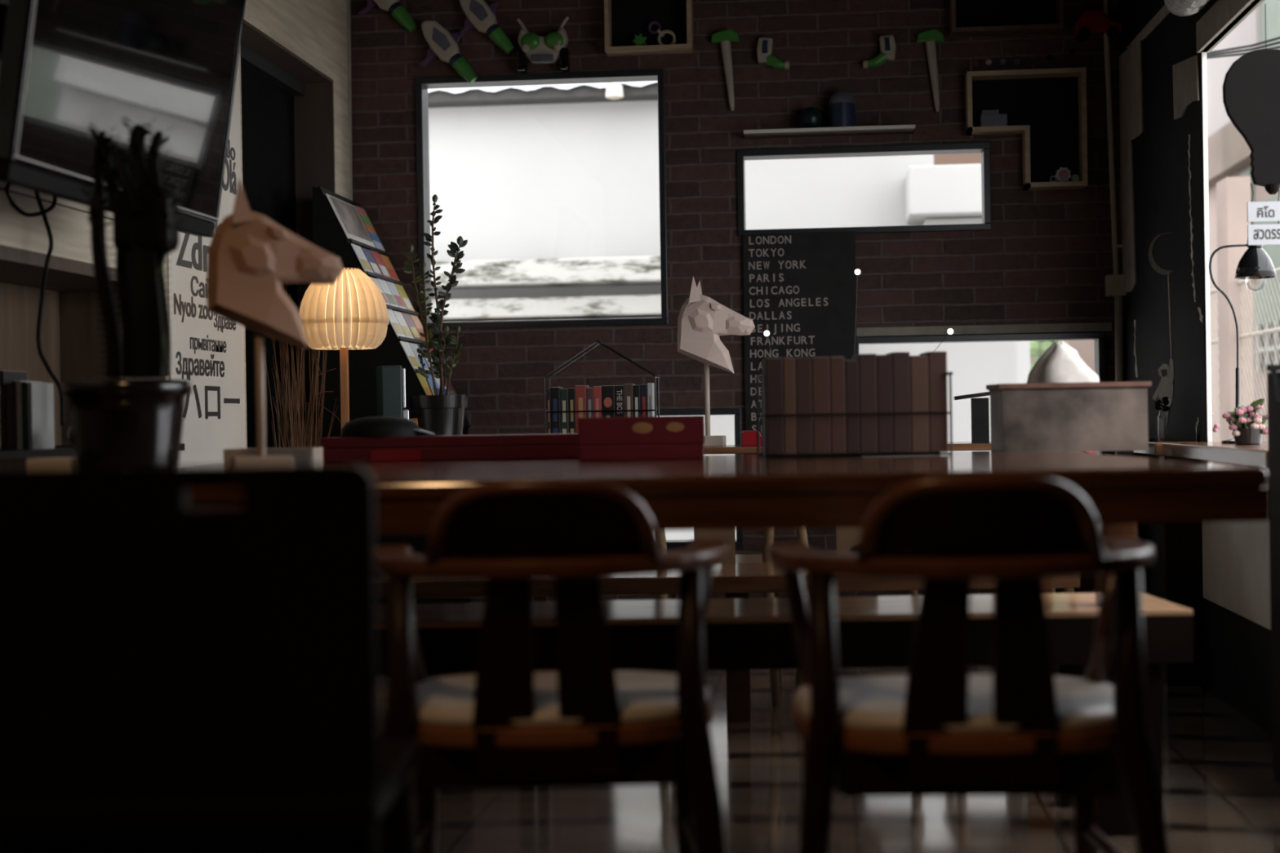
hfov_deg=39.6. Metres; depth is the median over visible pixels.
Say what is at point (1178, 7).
ceiling lamp
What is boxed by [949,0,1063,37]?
shadow box
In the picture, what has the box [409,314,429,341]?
brochure
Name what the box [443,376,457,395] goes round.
brochure
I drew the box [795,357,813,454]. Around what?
hardback
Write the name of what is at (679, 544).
window
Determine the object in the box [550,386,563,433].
paperback
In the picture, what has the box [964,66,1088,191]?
shadow box
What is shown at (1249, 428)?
flower pot
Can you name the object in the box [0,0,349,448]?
wall
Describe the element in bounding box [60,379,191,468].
pot
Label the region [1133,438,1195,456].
countertop
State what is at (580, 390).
paperback
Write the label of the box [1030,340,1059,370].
bush
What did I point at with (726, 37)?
sword
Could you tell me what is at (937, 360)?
hardback
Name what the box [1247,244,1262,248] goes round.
socket
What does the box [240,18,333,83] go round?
trim
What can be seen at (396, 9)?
toy spaceship
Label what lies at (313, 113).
door
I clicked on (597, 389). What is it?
paperback
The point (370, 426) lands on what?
hat
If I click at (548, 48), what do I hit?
toy rover
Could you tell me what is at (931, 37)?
sword
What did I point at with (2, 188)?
trim
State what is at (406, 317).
brochure
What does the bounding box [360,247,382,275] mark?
brochure
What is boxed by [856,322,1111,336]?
trim
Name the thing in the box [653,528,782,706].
cafe chair
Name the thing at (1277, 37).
power cable
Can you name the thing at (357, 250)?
brochure
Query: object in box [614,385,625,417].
paperback
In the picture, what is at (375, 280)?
brochure
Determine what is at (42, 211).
cable
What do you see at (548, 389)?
paperback
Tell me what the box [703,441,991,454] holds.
countertop
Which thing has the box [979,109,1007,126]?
carton
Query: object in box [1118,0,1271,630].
wall
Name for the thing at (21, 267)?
trim
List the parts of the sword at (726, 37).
blade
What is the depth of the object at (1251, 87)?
4.74 m
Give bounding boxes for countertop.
[532,441,1133,601]
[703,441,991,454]
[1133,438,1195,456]
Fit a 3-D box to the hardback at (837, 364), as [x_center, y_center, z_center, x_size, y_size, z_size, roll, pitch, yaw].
[0.447,-0.048,4.077,0.034,0.219,0.130,-1,0,0]
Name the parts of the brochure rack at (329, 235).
panel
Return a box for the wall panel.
[0,282,124,471]
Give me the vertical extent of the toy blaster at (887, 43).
0.126 m
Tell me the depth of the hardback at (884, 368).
4.01 m
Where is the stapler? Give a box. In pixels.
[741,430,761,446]
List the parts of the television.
wall arm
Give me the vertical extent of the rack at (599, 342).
0.352 m
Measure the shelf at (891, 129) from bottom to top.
0.013 m
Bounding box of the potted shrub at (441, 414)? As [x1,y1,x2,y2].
[403,194,468,435]
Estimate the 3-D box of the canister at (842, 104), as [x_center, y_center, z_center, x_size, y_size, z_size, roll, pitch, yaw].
[0.781,-1.223,6.874,0.102,0.155,0.102,-1,0,6]
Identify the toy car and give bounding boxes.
[1072,9,1122,42]
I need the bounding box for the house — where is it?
[933,152,981,164]
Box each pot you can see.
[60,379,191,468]
[408,395,468,435]
[1222,398,1267,444]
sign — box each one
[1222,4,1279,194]
[1247,183,1279,244]
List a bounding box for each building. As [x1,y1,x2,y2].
[427,80,1030,540]
[1206,0,1279,441]
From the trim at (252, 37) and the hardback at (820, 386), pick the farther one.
the trim at (252, 37)
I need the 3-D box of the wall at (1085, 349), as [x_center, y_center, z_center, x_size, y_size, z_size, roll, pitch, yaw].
[2.852,-0.114,10.862,0.980,1.770,0.200,-1,0,6]
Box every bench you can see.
[376,562,1079,721]
[377,592,1193,836]
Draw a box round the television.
[0,0,245,237]
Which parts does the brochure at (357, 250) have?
printed panel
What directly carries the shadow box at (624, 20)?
attached to the wall at (1046, 257)
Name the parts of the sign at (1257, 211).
plate, plate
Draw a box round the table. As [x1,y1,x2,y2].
[186,450,1269,604]
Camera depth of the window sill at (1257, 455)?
4.67 m
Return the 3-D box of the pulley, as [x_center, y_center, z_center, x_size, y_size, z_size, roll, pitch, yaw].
[0.086,-1.536,6.970,0.109,0.108,0.014,-1,0,6]
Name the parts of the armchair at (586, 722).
leg, arm post, leg, arm rail, seat, leg, leg, arm post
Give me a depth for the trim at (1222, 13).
5.10 m
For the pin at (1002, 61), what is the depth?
6.87 m
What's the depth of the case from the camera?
4.34 m
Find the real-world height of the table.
0.750 m
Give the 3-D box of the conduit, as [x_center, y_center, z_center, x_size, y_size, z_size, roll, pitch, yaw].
[1.823,-0.492,6.800,0.075,2.554,0.070,-1,0,6]
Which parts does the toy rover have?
handle, hood panel, hood panel, handle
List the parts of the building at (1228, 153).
panel, green panel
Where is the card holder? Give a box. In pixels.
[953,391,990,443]
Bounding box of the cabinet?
[1133,438,1203,685]
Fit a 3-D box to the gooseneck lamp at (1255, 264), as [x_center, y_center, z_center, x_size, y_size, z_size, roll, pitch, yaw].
[1.713,-0.256,5.048,0.184,0.607,0.113,-1,0,6]
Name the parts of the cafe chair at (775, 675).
leg, leg, seat, leg, leg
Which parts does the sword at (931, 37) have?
blade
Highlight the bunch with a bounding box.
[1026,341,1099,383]
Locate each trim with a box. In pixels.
[0,186,112,220]
[0,244,116,291]
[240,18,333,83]
[240,43,305,96]
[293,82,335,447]
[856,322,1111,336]
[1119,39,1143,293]
[1125,4,1169,48]
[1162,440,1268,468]
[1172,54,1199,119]
[1195,0,1264,53]
[1201,52,1212,441]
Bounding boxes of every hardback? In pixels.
[761,357,783,454]
[782,357,796,454]
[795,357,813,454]
[811,356,831,453]
[829,356,846,453]
[844,360,859,453]
[852,353,877,453]
[875,354,893,453]
[884,351,911,453]
[909,355,928,452]
[919,351,948,452]
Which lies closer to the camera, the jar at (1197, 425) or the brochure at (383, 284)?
the jar at (1197, 425)
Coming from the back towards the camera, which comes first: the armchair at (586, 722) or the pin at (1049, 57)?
the pin at (1049, 57)
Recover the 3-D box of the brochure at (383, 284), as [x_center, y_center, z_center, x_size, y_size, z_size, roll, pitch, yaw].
[-0.951,-0.499,6.710,0.059,0.115,0.126,-1,0,6]
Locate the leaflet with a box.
[355,205,385,251]
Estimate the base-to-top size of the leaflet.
0.173 m
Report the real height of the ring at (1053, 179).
0.028 m
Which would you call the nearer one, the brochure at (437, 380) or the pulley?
the brochure at (437, 380)
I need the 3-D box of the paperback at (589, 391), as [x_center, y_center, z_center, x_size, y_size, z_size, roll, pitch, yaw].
[-0.160,-0.033,5.905,0.022,0.190,0.091,-1,0,6]
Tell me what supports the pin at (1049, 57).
attached to the wall at (1046, 257)
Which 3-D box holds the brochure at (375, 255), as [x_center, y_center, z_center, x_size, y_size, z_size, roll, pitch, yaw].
[-0.997,-0.619,6.852,0.059,0.115,0.126,-1,0,6]
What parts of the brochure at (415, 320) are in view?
printed panel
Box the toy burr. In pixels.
[631,33,646,45]
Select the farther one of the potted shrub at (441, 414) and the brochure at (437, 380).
the brochure at (437, 380)
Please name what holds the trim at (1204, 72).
attached to the wall at (1161, 174)
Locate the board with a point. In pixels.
(799, 288)
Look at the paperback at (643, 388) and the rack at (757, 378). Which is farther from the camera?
the paperback at (643, 388)
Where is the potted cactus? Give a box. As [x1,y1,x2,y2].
[60,115,191,468]
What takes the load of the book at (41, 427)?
on the wall shelf at (60, 451)
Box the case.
[320,433,579,462]
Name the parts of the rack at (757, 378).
cross plate, rail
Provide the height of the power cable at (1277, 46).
1.131 m
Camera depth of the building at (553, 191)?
10.04 m
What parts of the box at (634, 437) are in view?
lid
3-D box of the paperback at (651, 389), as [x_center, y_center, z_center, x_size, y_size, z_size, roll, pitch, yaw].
[0.039,-0.042,5.885,0.016,0.203,0.091,-1,0,6]
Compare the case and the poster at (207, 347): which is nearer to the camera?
the case
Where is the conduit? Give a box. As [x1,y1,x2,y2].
[1102,0,1126,382]
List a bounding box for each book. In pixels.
[0,370,26,449]
[5,383,12,449]
[11,381,17,449]
[16,381,43,449]
[21,382,48,449]
[26,382,54,449]
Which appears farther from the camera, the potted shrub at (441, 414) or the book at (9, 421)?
the potted shrub at (441, 414)
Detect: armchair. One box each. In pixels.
[376,478,730,852]
[767,473,1169,852]
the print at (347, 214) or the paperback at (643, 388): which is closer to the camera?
the paperback at (643, 388)
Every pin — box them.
[972,59,977,66]
[986,58,991,65]
[1000,58,1005,64]
[1014,58,1020,64]
[1046,54,1052,61]
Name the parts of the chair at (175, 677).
leg, seat, leg, leg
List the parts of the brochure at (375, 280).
printed panel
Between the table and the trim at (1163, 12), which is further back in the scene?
the trim at (1163, 12)
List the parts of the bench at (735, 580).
seat, leg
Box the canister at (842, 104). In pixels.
[828,89,855,127]
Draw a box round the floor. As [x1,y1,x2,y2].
[377,662,1279,852]
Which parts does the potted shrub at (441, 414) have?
stem, stem, stem, stem, stem, stem, stem, stem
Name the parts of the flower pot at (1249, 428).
pot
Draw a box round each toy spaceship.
[358,0,417,32]
[417,20,477,84]
[457,0,514,54]
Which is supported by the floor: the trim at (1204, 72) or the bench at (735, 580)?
the bench at (735, 580)
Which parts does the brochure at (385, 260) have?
printed panel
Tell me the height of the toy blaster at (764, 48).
0.126 m
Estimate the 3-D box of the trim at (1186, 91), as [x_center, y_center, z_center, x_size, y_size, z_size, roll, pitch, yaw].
[1.715,-1.079,5.586,0.006,0.187,0.384,-1,0,6]
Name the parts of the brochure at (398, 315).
printed panel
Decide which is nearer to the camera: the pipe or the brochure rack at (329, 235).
the brochure rack at (329, 235)
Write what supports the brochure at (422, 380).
on the brochure rack at (329, 235)
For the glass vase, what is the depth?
5.77 m
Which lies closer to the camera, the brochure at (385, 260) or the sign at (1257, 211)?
the sign at (1257, 211)
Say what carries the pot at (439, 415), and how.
attached to the potted shrub at (441, 414)
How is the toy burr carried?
in the shadow box at (624, 20)
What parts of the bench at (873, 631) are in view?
seat, leg, leg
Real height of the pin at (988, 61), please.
0.022 m
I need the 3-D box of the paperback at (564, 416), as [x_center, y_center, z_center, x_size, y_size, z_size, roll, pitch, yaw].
[-0.245,-0.030,5.914,0.027,0.188,0.091,-1,0,6]
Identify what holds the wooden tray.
on the table
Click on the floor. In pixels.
(1220, 794)
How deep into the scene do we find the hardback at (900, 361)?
4.01 m
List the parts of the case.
lid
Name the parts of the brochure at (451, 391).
printed panel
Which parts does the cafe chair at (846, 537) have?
leg, leg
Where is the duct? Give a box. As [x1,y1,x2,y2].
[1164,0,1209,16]
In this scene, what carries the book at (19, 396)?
on the wall shelf at (60, 451)
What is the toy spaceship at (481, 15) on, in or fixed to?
attached to the wall at (1046, 257)
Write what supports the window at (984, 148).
in the wall at (1046, 257)
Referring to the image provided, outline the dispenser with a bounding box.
[376,365,417,425]
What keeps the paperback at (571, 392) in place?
in the rack at (599, 342)
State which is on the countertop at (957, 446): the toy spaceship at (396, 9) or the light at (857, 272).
the light at (857, 272)
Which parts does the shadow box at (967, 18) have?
panel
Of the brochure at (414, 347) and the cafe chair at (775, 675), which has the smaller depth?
the cafe chair at (775, 675)
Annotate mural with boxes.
[1148,232,1174,427]
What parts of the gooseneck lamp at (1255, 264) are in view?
stem, lamp shade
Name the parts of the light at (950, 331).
led bulb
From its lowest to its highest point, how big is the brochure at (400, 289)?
0.121 m
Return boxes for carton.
[26,457,76,469]
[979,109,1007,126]
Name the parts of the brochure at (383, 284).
printed panel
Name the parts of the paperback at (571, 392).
spine panel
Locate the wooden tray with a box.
[223,447,323,466]
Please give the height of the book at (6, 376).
0.186 m
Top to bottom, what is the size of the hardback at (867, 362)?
0.225 m
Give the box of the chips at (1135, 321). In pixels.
[1133,320,1137,377]
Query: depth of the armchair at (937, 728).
2.38 m
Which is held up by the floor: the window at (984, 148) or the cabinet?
the cabinet
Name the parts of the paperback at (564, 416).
spine panel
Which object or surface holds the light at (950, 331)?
on the countertop at (957, 446)
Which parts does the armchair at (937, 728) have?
arm post, leg, leg, seat, arm rail, leg, arm post, leg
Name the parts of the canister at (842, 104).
lid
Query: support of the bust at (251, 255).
on the table
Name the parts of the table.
leg, leg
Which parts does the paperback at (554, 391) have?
spine panel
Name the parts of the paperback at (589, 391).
spine panel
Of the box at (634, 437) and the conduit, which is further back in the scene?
the conduit
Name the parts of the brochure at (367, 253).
printed panel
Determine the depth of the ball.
6.85 m
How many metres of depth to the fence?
9.22 m
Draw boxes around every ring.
[1048,175,1057,182]
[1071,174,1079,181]
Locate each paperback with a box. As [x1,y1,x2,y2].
[546,388,551,433]
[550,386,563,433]
[560,388,568,433]
[568,387,576,433]
[575,385,589,433]
[586,387,593,417]
[593,386,601,417]
[601,385,614,417]
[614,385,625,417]
[624,383,635,417]
[632,385,640,416]
[640,384,648,416]
[647,382,654,416]
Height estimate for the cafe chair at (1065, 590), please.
0.687 m
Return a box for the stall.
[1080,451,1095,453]
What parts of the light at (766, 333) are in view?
led bulb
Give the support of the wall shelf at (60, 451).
attached to the wall at (315, 31)
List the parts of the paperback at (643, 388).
spine panel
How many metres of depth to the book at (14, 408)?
4.15 m
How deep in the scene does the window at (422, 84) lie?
7.08 m
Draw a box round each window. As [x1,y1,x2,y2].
[415,68,668,328]
[656,408,742,548]
[737,142,991,236]
[856,331,1106,454]
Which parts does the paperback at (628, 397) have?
spine panel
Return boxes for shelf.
[0,443,184,460]
[743,124,915,138]
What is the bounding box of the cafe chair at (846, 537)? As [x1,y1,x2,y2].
[795,527,918,693]
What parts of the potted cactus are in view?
stem, stem, stem, stem, stem, stem, crown, stem, stem, stem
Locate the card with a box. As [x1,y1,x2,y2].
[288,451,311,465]
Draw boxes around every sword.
[711,28,739,111]
[915,28,944,111]
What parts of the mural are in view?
lowered arm, raised arm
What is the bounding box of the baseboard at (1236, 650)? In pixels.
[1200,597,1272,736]
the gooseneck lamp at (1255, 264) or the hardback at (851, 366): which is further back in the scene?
the gooseneck lamp at (1255, 264)
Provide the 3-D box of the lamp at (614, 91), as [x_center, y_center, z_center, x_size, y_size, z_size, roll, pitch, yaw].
[-0.141,-1.852,9.807,0.100,0.090,0.100,-1,0,6]
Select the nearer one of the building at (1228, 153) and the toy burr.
the toy burr
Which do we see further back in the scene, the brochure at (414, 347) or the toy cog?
the toy cog
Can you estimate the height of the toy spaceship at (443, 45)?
0.256 m
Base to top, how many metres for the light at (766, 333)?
0.371 m
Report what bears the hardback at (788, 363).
in the rack at (757, 378)
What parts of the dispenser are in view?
window plate, plate, knob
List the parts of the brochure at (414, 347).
printed panel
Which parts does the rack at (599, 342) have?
rail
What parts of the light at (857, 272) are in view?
led bulb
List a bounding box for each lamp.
[298,267,389,428]
[605,82,623,99]
[1208,244,1276,444]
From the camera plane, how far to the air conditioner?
9.43 m
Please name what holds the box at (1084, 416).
on the table
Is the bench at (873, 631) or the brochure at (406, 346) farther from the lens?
the brochure at (406, 346)
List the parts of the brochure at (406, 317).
printed panel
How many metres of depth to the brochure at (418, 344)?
6.79 m
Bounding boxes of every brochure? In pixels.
[351,243,373,273]
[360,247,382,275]
[368,276,389,304]
[369,249,391,278]
[376,278,398,306]
[379,253,399,280]
[385,280,406,309]
[386,308,405,338]
[392,310,413,338]
[394,283,414,311]
[399,341,420,371]
[400,311,422,340]
[408,342,428,369]
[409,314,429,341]
[414,371,434,395]
[417,343,437,371]
[426,373,439,395]
[434,374,449,395]
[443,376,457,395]
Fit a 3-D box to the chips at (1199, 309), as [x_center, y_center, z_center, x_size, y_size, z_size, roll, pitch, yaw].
[1.714,-0.615,5.489,0.002,0.598,0.184,-1,0,6]
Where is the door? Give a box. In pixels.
[240,64,298,448]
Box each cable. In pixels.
[4,183,64,425]
[1206,35,1279,53]
[1206,40,1279,56]
[1206,45,1279,58]
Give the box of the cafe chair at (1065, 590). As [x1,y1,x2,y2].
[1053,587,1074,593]
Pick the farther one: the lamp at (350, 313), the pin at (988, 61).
the pin at (988, 61)
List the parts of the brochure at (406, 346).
printed panel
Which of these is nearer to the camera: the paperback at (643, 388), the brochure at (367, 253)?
the paperback at (643, 388)
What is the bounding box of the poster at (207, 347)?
[167,57,245,466]
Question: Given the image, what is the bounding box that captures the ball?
[798,106,822,128]
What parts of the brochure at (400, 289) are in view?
printed panel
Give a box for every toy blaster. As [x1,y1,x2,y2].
[756,37,789,69]
[862,34,896,68]
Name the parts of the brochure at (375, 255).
printed panel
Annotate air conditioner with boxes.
[905,164,982,225]
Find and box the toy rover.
[516,16,570,73]
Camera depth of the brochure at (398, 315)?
6.70 m
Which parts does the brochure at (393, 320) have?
printed panel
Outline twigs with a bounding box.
[264,284,341,448]
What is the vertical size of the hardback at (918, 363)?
0.219 m
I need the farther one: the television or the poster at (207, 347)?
the poster at (207, 347)
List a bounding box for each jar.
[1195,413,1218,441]
[1195,416,1199,441]
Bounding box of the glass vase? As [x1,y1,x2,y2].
[1154,396,1169,439]
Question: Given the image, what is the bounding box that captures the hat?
[340,416,435,437]
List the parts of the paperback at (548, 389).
spine panel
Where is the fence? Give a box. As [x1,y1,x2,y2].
[1209,176,1279,441]
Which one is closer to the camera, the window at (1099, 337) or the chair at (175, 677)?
the chair at (175, 677)
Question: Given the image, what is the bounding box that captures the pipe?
[346,0,352,200]
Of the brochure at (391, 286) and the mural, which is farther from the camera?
the brochure at (391, 286)
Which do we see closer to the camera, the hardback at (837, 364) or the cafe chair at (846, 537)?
the hardback at (837, 364)
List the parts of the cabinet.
leg, leg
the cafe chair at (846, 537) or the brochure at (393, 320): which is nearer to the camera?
the cafe chair at (846, 537)
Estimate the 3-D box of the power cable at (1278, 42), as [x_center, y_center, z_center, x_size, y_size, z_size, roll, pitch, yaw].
[2.653,-1.541,6.953,0.012,1.050,7.896,-1,0,-3]
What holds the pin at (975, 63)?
attached to the wall at (1046, 257)
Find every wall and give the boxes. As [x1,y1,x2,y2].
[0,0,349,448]
[350,0,1122,602]
[1030,339,1094,453]
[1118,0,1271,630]
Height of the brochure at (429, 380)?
0.121 m
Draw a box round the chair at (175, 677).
[0,464,418,852]
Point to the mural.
(1165, 388)
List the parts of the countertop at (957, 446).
leg, leg, leg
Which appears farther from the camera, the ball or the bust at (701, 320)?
the ball
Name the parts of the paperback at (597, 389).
spine panel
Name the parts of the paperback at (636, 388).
spine panel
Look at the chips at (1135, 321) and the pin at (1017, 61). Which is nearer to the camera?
the chips at (1135, 321)
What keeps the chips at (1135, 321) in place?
attached to the wall at (1161, 174)
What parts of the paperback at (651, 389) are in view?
spine panel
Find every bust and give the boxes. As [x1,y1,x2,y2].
[206,177,343,466]
[677,276,755,446]
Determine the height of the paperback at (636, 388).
0.197 m
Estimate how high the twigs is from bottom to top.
1.319 m
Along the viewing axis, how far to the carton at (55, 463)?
3.47 m
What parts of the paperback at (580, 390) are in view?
spine panel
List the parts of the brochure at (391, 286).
printed panel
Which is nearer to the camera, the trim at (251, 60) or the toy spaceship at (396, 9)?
the trim at (251, 60)
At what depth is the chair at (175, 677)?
1.92 m
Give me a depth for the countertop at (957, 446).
5.62 m
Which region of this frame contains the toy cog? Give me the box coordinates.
[1054,167,1071,181]
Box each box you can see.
[577,415,704,461]
[604,0,693,56]
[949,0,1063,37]
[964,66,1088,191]
[986,381,1151,453]
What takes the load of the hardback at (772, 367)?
in the rack at (757, 378)
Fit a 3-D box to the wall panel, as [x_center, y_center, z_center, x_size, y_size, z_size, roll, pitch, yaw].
[-1.911,0.232,2.076,0.240,1.268,6.130,-1,0,6]
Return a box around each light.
[764,330,772,357]
[853,269,860,355]
[934,328,953,351]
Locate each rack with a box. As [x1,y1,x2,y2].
[312,186,471,604]
[542,340,659,433]
[754,372,952,458]
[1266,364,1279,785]
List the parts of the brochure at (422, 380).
printed panel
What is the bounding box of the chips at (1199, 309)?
[1187,134,1203,322]
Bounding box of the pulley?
[648,21,675,44]
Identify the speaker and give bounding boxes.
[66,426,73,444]
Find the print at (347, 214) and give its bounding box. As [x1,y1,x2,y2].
[324,193,375,247]
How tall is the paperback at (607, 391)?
0.197 m
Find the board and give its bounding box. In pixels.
[742,231,857,435]
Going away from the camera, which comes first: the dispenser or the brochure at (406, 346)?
the dispenser
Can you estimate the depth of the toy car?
6.77 m
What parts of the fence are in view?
post, rail, rail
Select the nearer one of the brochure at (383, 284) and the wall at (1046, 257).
the brochure at (383, 284)

